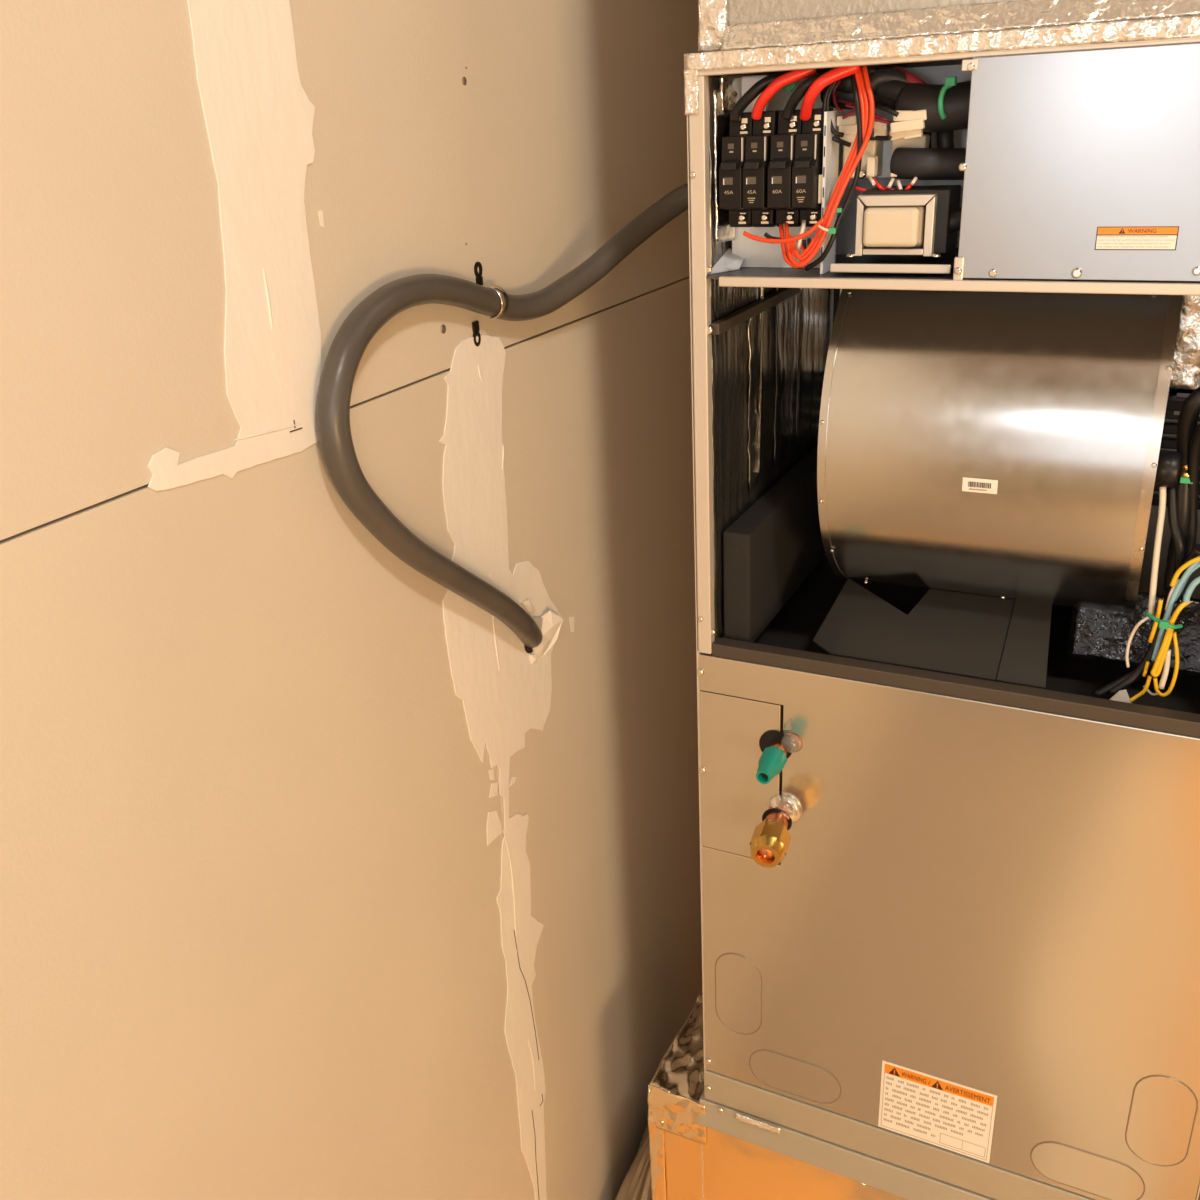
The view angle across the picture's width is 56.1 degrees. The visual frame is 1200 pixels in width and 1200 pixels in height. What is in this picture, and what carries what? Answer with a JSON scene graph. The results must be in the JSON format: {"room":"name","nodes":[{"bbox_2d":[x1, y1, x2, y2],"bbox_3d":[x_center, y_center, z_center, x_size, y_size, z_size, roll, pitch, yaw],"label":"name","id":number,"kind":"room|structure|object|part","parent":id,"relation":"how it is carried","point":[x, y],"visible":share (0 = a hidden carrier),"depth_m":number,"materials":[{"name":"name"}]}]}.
{"room":"utility closet","nodes":[
{"label":"utility closet","id":0,"kind":"room"},
{"bbox_2d":[0,0,702,1199],"bbox_3d":[-0.460,0.016,0.597,0.095,3.040,3.350,9,26,25],"label":"wall","id":1,"kind":"structure","parent":0,"point":[321,878],"depth_m":0.99,"materials":[{"name":"beige paint"}]},
{"bbox_2d":[472,262,508,345],"bbox_3d":[-0.110,-0.294,1.122,0.029,0.081,0.027,9,26,25],"label":"strap","id":2,"kind":"object","parent":1,"relation":"attached to","point":[500,291],"visible":1,"depth_m":1.12,"materials":[{"name":"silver metal"}]},
{"bbox_3d":[0.660,1.578,0.745,2.600,0.050,3.600,9,26,25],"label":"floor","id":3,"kind":"structure","parent":0,"visible":0},
{"bbox_2d":[616,1125,651,1199],"bbox_3d":[0.089,0.960,1.821,0.129,0.269,0.477,9,26,25],"label":"wrap","id":4,"kind":"object","parent":3,"relation":"on","point":[636,1185],"visible":0.11,"depth_m":1.75,"materials":[{"name":"beige plastic"}]},
{"bbox_2d":[648,989,1199,1199],"bbox_3d":[0.494,0.859,1.632,0.715,0.573,0.462,9,26,25],"label":"return plenum","id":5,"kind":"object","parent":3,"relation":"on","point":[701,1148],"visible":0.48,"depth_m":1.46,"materials":[{"name":"gold metal"}]},
{"bbox_2d":[684,15,1199,1199],"bbox_3d":[0.435,0.064,1.250,0.557,1.239,0.512,9,26,25],"label":"handler","id":6,"kind":"object","parent":5,"relation":"on","point":[945,288],"visible":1,"depth_m":1.10,"materials":[{"name":"beige paint"}]},
{"bbox_2d":[317,183,687,647],"bbox_3d":[-0.044,-0.167,1.195,0.141,0.509,0.628,19,32,41],"label":"conduit","id":7,"kind":"object","parent":6,"relation":"attached to","point":[346,351],"visible":0.91,"depth_m":1.03,"materials":[{"name":"grey plastic"}]},
{"bbox_3d":[0.099,-0.201,1.091,0.016,0.558,0.012,9,26,25],"label":"corner post","id":8,"kind":"part","parent":6,"relation":"part of","materials":[{"name":"beige metal"}]},
{"bbox_3d":[0.114,-0.371,0.997,0.009,0.006,0.001,9,26,25],"label":"rating panel","id":9,"kind":"part","parent":6,"relation":"part of","materials":[{"name":"grey plastic"}]},
{"bbox_3d":[0.116,-0.400,0.993,0.006,0.004,0.001,9,26,25],"label":"rating panel","id":10,"kind":"part","parent":6,"relation":"part of","materials":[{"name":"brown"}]},
{"bbox_3d":[0.156,0.194,1.247,0.094,0.202,0.018,9,26,25],"label":"pipe plate","id":11,"kind":"part","parent":6,"relation":"part of","materials":[{"name":"beige paint"}]},
{"bbox_3d":[0.133,-0.368,0.988,0.009,0.006,0.001,9,26,25],"label":"rating panel","id":12,"kind":"part","parent":6,"relation":"part of","materials":[{"name":"brown"}]},
{"bbox_3d":[0.135,-0.397,0.984,0.006,0.004,0.001,9,26,25],"label":"rating panel","id":13,"kind":"part","parent":6,"relation":"part of","materials":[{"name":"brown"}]},
{"bbox_3d":[0.165,-0.304,1.165,0.009,0.010,0.256,9,26,25],"label":"rail","id":14,"kind":"part","parent":6,"relation":"part of","materials":[{"name":"grey metal"}]},
{"bbox_3d":[0.203,0.004,1.393,0.002,1.218,0.440,9,26,25],"label":"panel","id":15,"kind":"part","parent":6,"relation":"part of","materials":[{"name":"beige paint"}]},
{"bbox_3d":[0.168,-0.374,1.034,0.098,0.134,0.002,9,26,25],"label":"mounting plate","id":16,"kind":"part","parent":6,"relation":"part of","materials":[{"name":"grey metal"}]},
{"bbox_3d":[0.154,-0.365,0.978,0.009,0.006,0.001,9,26,25],"label":"rating panel","id":17,"kind":"part","parent":6,"relation":"part of","materials":[{"name":"brown"}]},
{"bbox_3d":[0.156,-0.394,0.974,0.006,0.004,0.001,9,26,25],"label":"rating panel","id":18,"kind":"part","parent":6,"relation":"part of","materials":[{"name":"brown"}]},
{"bbox_3d":[0.173,-0.362,0.969,0.009,0.006,0.001,9,26,25],"label":"rating panel","id":19,"kind":"part","parent":6,"relation":"part of","materials":[{"name":"brown"}]},
{"bbox_3d":[0.175,-0.391,0.965,0.006,0.004,0.001,9,26,25],"label":"rating panel","id":20,"kind":"part","parent":6,"relation":"part of","materials":[{"name":"brown"}]},
{"bbox_3d":[0.256,-0.324,0.974,0.066,0.050,0.011,9,26,25],"label":"transformer frame","id":21,"kind":"part","parent":6,"relation":"part of","materials":[{"name":"silver metal"}]},
{"bbox_3d":[0.389,0.655,1.342,0.556,0.048,0.032,9,26,25],"label":"rail","id":22,"kind":"part","parent":6,"relation":"part of","materials":[{"name":"grey metal"}]},
{"bbox_2d":[884,1076,987,1136],"bbox_3d":[0.386,0.593,1.296,0.114,0.070,0.001,9,26,25],"label":"print","id":23,"kind":"object","parent":6,"relation":"on","point":[914,1106],"depth_m":1.30,"materials":[{"name":"beige"}]},
{"bbox_2d":[698,0,1199,51],"bbox_3d":[0.384,-1.085,0.776,0.547,1.248,0.416,9,26,25],"label":"air duct","id":24,"kind":"object","parent":6,"relation":"on","point":[724,25],"visible":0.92,"depth_m":0.91,"materials":[{"name":"metal"}]},
{"bbox_3d":[0.328,-0.428,0.865,0.556,0.016,0.021,9,26,25],"label":"rail","id":25,"kind":"part","parent":6,"relation":"part of","materials":[{"name":"metal"}]},
{"bbox_3d":[0.371,0.363,1.210,0.556,0.592,0.020,9,26,25],"label":"panel","id":26,"kind":"part","parent":6,"relation":"part of","materials":[{"name":"beige paint"}]},
{"bbox_2d":[706,255,1199,282],"bbox_3d":[0.399,-0.319,1.049,0.523,0.002,0.300,9,26,25],"label":"shelf","id":27,"kind":"object","parent":6,"relation":"attached to","point":[723,268],"depth_m":0.97,"materials":[{"name":"grey metal"}]},
{"bbox_3d":[0.356,0.085,1.090,0.523,0.014,0.018,9,26,25],"label":"sill rail","id":28,"kind":"part","parent":6,"relation":"part of","materials":[{"name":"grey metal"}]},
{"bbox_3d":[0.548,-0.041,1.453,0.551,1.218,0.003,9,26,25],"label":"panel","id":29,"kind":"part","parent":6,"relation":"part of","materials":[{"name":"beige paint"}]},
{"bbox_3d":[0.527,-0.245,1.343,0.520,0.012,0.034,9,26,25],"label":"liner rail","id":30,"kind":"part","parent":6,"relation":"part of","materials":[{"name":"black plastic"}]}
]}

